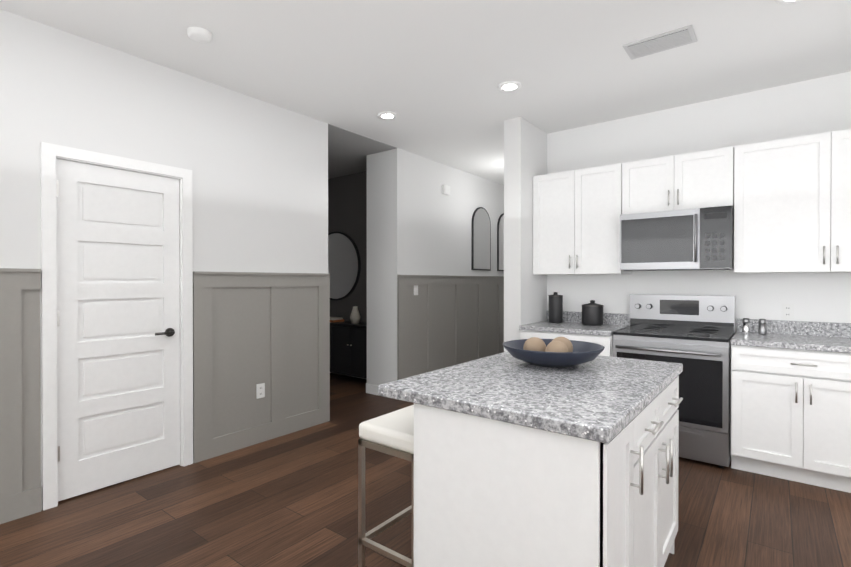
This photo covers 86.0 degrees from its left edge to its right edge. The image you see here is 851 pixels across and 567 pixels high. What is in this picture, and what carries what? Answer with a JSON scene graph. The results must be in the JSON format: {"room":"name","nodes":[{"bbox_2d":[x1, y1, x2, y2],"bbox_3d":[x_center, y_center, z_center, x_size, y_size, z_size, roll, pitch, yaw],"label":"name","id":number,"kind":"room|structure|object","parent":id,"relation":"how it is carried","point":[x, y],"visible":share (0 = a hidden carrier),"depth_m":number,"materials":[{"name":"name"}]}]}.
{"room":"kitchen","nodes":[
{"label":"kitchen","id":0,"kind":"room"},
{"bbox_2d":[0,9,499,486],"bbox_3d":[-1.510,-0.103,3.927,0.480,2.800,9.720,0,0,38],"label":"wall","id":1,"kind":"structure","parent":0,"point":[268,195],"depth_m":3.53,"materials":[{"name":"white paint"}]},
{"bbox_2d":[0,268,41,523],"bbox_3d":[-3.216,0.618,1.290,0.034,1.388,3.333,0,0,38],"label":"wainscoting","id":2,"kind":"structure","parent":1,"relation":"attached to","point":[20,396],"depth_m":2.54,"materials":[{"name":"grey wood"}]},
{"bbox_2d":[41,142,192,510],"bbox_3d":[-1.991,0.245,2.993,0.138,2.115,0.850,0,0,38],"label":"door frame","id":3,"kind":"structure","parent":1,"relation":"attached to","point":[51,153],"depth_m":2.67,"materials":[{"name":"white wood"}]},
{"bbox_2d":[56,159,179,500],"bbox_3d":[-1.956,0.277,2.965,0.094,2.028,0.702,0,0,38],"label":"door","id":4,"kind":"structure","parent":1,"relation":"in","point":[118,345],"depth_m":2.94,"materials":[{"name":"white wood"}]},
{"bbox_2d":[256,383,264,398],"bbox_3d":[-1.348,0.878,3.732,0.010,0.116,0.072,0,0,38],"label":"outlet","id":5,"kind":"object","parent":1,"relation":"attached to","point":[260,390],"visible":1,"depth_m":3.73,"materials":[{"name":"white plastic"}]},
{"bbox_2d":[193,271,330,462],"bbox_3d":[-1.289,0.604,3.796,0.034,1.388,1.263,0,0,38],"label":"wainscoting","id":6,"kind":"structure","parent":1,"relation":"attached to","point":[251,330],"depth_m":3.70,"materials":[{"name":"grey wood"}]},
{"bbox_2d":[414,285,417,294],"bbox_3d":[-0.108,0.079,5.335,0.016,0.116,0.072,0,0,38],"label":"light switch","id":7,"kind":"object","parent":1,"relation":"attached to","point":[415,289],"visible":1,"depth_m":5.33,"materials":[{"name":"white plastic"}]},
{"bbox_2d":[442,185,449,194],"bbox_3d":[0.266,-1.189,5.803,0.040,0.110,0.130,0,0,38],"label":"door chime","id":8,"kind":"object","parent":1,"relation":"attached to","point":[445,189],"visible":1,"depth_m":5.77,"materials":[{"name":"white plastic"}]},
{"bbox_2d":[397,275,503,379],"bbox_3d":[0.641,0.589,6.306,0.034,1.388,3.089,0,0,38],"label":"wainscoting","id":9,"kind":"structure","parent":1,"relation":"attached to","point":[451,320],"depth_m":5.84,"materials":[{"name":"grey wood"}]},
{"bbox_2d":[471,207,490,270],"bbox_3d":[0.799,-0.638,6.513,0.024,0.900,0.500,0,0,38],"label":"mirror","id":10,"kind":"object","parent":1,"relation":"attached to","point":[481,244],"visible":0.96,"depth_m":6.49,"materials":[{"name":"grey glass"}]},
{"bbox_2d":[497,213,503,270],"bbox_3d":[1.244,-0.641,7.091,0.024,0.900,0.500,0,0,38],"label":"mirror","id":11,"kind":"object","parent":1,"relation":"attached to","point":[500,245],"visible":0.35,"depth_m":6.94,"materials":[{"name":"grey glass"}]},
{"bbox_2d":[332,172,363,321],"bbox_3d":[-1.224,-0.118,6.545,2.220,2.800,0.120,0,0,38],"label":"wall","id":12,"kind":"structure","parent":0,"point":[347,190],"depth_m":6.32,"materials":[{"name":"black paint"}]},
{"bbox_2d":[328,232,360,300],"bbox_3d":[-1.278,-0.248,6.492,0.980,0.980,0.027,0,0,38],"label":"mirror","id":13,"kind":"object","parent":12,"relation":"attached to","point":[344,265],"visible":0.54,"depth_m":6.39,"materials":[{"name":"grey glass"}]},
{"bbox_2d":[330,372,378,395],"bbox_3d":[-0.597,1.232,5.614,4.120,0.110,0.605,0,0,38],"label":"baseboard","id":14,"kind":"structure","parent":12,"relation":"attached to","point":[371,389],"depth_m":5.32,"materials":[{"name":"white wood"}]},
{"bbox_2d":[0,373,850,566],"bbox_3d":[-0.167,1.363,2.827,8.440,0.120,9.840,0,0,38],"label":"floor","id":15,"kind":"structure","parent":0,"point":[289,500],"depth_m":2.57,"materials":[{"name":"brown wood"}]},
{"bbox_2d":[330,321,366,378],"bbox_3d":[-1.140,0.904,6.170,1.380,0.760,0.342,0,0,38],"label":"cabinet","id":16,"kind":"object","parent":15,"relation":"on","point":[348,347],"visible":0.42,"depth_m":5.86,"materials":[{"name":"black wood"}]},
{"bbox_2d":[330,306,359,323],"bbox_3d":[-1.131,0.413,6.161,0.640,0.220,0.200,0,0,38],"label":"vase","id":17,"kind":"object","parent":16,"relation":"on","point":[355,317],"visible":0.96,"depth_m":5.99,"materials":[{"name":"white ceramic"}]},
{"bbox_2d":[358,405,413,566],"bbox_3d":[-0.029,0.958,2.081,0.335,0.700,0.460,0,0,38],"label":"stool","id":18,"kind":"object","parent":15,"relation":"on","point":[392,433],"visible":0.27,"depth_m":1.97,"materials":[{"name":"beige metal"}]},
{"bbox_2d":[378,351,682,566],"bbox_3d":[0.539,0.848,1.967,0.878,0.921,1.233,0,0,38],"label":"kitchen island","id":19,"kind":"object","parent":15,"relation":"on","point":[519,463],"visible":0.96,"depth_m":1.51,"materials":[{"name":"white wood"}]},
{"bbox_2d":[503,337,604,367],"bbox_3d":[0.607,0.322,2.188,0.470,0.125,0.470,0,0,38],"label":"decorative bowl","id":20,"kind":"object","parent":19,"relation":"on","point":[560,352],"visible":1,"depth_m":2.08,"materials":[{"name":"ceramic"}]},
{"bbox_2d":[519,311,629,356],"bbox_3d":[1.339,0.786,4.093,0.792,1.020,0.665,0,0,38],"label":"base cabinet","id":21,"kind":"object","parent":15,"relation":"on","point":[571,326],"visible":0.12,"depth_m":3.97,"materials":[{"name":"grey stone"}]},
{"bbox_2d":[548,292,562,322],"bbox_3d":[1.243,0.228,4.359,0.136,0.292,0.136,0,0,38],"label":"canister","id":22,"kind":"object","parent":21,"relation":"on","point":[555,307],"visible":1,"depth_m":4.30,"materials":[{"name":"black ceramic"}]},
{"bbox_2d":[581,300,603,325],"bbox_3d":[1.515,0.262,4.138,0.190,0.225,0.190,0,0,38],"label":"canister","id":23,"kind":"object","parent":21,"relation":"on","point":[592,312],"visible":1,"depth_m":4.06,"materials":[{"name":"black ceramic"}]},
{"bbox_2d":[612,294,734,467],"bbox_3d":[1.946,0.699,3.587,0.768,1.200,0.672,0,0,38],"label":"range","id":24,"kind":"object","parent":15,"relation":"on","point":[693,334],"visible":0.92,"depth_m":3.31,"materials":[{"name":"silver metal"}]},
{"bbox_2d":[731,343,850,492],"bbox_3d":[2.616,0.862,3.135,0.825,0.880,0.626,0,0,38],"label":"base cabinet","id":25,"kind":"object","parent":15,"relation":"on","point":[791,400],"depth_m":2.95,"materials":[{"name":"white wood"}]},
{"bbox_2d":[731,331,850,350],"bbox_3d":[3.010,0.403,2.824,1.826,0.039,0.637,0,0,38],"label":"countertop","id":26,"kind":"structure","parent":25,"relation":"on","point":[824,342],"depth_m":3.06,"materials":[{"name":"grey stone"}]},
{"bbox_2d":[742,318,749,333],"bbox_3d":[2.437,0.320,3.468,0.052,0.117,0.052,0,0,38],"label":"shaker","id":27,"kind":"object","parent":26,"relation":"on","point":[746,326],"visible":1,"depth_m":3.45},
{"bbox_2d":[758,319,766,334],"bbox_3d":[2.516,0.321,3.407,0.052,0.117,0.052,0,0,38],"label":"shaker","id":28,"kind":"object","parent":26,"relation":"on","point":[762,329],"visible":1,"depth_m":3.39,"materials":[{"name":"silver metal"}]},
{"bbox_2d":[0,0,850,184],"bbox_3d":[-0.167,-1.555,2.810,8.440,0.123,9.840,0,0,38],"label":"ceiling","id":29,"kind":"structure","parent":0,"point":[432,74],"depth_m":3.00,"materials":[{"name":"paint"}]},
{"bbox_2d":[187,26,211,42],"bbox_3d":[-1.347,-1.478,2.721,0.136,0.034,0.136,0,0,38],"label":"smoke detector","id":30,"kind":"object","parent":29,"relation":"attached to","point":[199,34],"visible":1,"depth_m":2.69,"materials":[{"name":"white plastic"}]},
{"bbox_2d":[378,112,396,119],"bbox_3d":[-0.340,-1.498,4.079,0.176,0.012,0.176,0,0,38],"label":"recessed light","id":31,"kind":"object","parent":29,"relation":"in","point":[387,115],"visible":1,"depth_m":4.06,"materials":[{"name":"white plastic"}]},
{"bbox_2d":[498,81,520,91],"bbox_3d":[0.639,-1.494,3.465,0.176,0.012,0.176,0,0,38],"label":"recessed light","id":32,"kind":"object","parent":29,"relation":"in","point":[509,86],"visible":1,"depth_m":3.45,"materials":[{"name":"white plastic"}]},
{"bbox_2d":[623,25,696,59],"bbox_3d":[1.455,-1.490,2.837,0.380,0.012,0.220,0,0,38],"label":"ceiling vent","id":33,"kind":"object","parent":29,"relation":"in","point":[679,37],"visible":1,"depth_m":2.82,"materials":[{"name":"metal"}]},
{"bbox_2d":[776,0,801,3],"bbox_3d":[1.905,-1.488,2.339,0.176,0.012,0.176,0,0,38],"label":"recessed light","id":34,"kind":"object","parent":29,"relation":"in","point":[786,1],"visible":0.96,"depth_m":2.40,"materials":[{"name":"white plastic"}]},
{"bbox_2d":[500,117,523,351],"bbox_3d":[0.793,-0.104,4.174,0.170,2.800,0.002,0,0,38],"label":"wall","id":35,"kind":"structure","parent":0,"point":[512,191],"depth_m":4.17,"materials":[{"name":"white paint"}]},
{"bbox_2d":[524,189,535,324],"bbox_3d":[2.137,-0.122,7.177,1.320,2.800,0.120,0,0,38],"label":"wall","id":36,"kind":"structure","parent":0,"point":[529,278],"depth_m":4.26,"materials":[{"name":"white paint"}]},
{"bbox_2d":[536,137,543,322],"bbox_3d":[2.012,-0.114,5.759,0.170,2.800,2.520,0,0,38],"label":"wall","id":37,"kind":"structure","parent":0,"point":[539,140],"depth_m":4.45,"materials":[{"name":"white paint"}]},
{"bbox_2d":[544,71,850,332],"bbox_3d":[2.876,-0.100,3.405,4.070,2.800,0.120,0,0,38],"label":"wall","id":38,"kind":"structure","parent":0,"point":[823,104],"depth_m":3.70,"materials":[{"name":"white paint"}]},
{"bbox_2d":[533,163,631,274],"bbox_3d":[1.436,-0.550,4.210,0.794,0.930,0.346,0,0,38],"label":"upper cabinet","id":39,"kind":"object","parent":38,"relation":"attached to","point":[576,213],"depth_m":4.05,"materials":[{"name":"white wood"}]},
{"bbox_2d":[621,146,736,214],"bbox_3d":[2.062,-0.793,3.728,0.776,0.438,0.346,0,0,38],"label":"upper cabinet","id":40,"kind":"object","parent":38,"relation":"attached to","point":[708,178],"depth_m":3.56,"materials":[{"name":"white wood"}]},
{"bbox_2d":[620,205,733,270],"bbox_3d":[2.024,-0.338,3.682,0.768,0.464,0.470,0,0,38],"label":"microwave","id":41,"kind":"object","parent":40,"relation":"attached to","point":[691,239],"visible":0.98,"depth_m":3.50,"materials":[{"name":"silver metal"}]},
{"bbox_2d":[782,304,793,318],"bbox_3d":[2.729,0.210,3.437,0.072,0.116,0.010,0,0,38],"label":"electrical outlet","id":42,"kind":"object","parent":38,"relation":"attached to","point":[787,311],"visible":1,"depth_m":3.43,"materials":[{"name":"white plastic"}]},
{"bbox_2d":[734,129,850,272],"bbox_3d":[2.820,-0.543,3.146,1.129,0.930,0.346,0,0,38],"label":"upper cabinet","id":43,"kind":"object","parent":38,"relation":"attached to","point":[788,200],"depth_m":3.15,"materials":[{"name":"white wood"}]},
{"bbox_2d":[737,319,850,338],"bbox_3d":[3.198,0.332,3.068,1.826,0.100,0.020,0,0,38],"label":"backsplash","id":44,"kind":"structure","parent":38,"relation":"attached to","point":[781,327],"depth_m":3.38,"materials":[{"name":"grey stone"}]}
]}

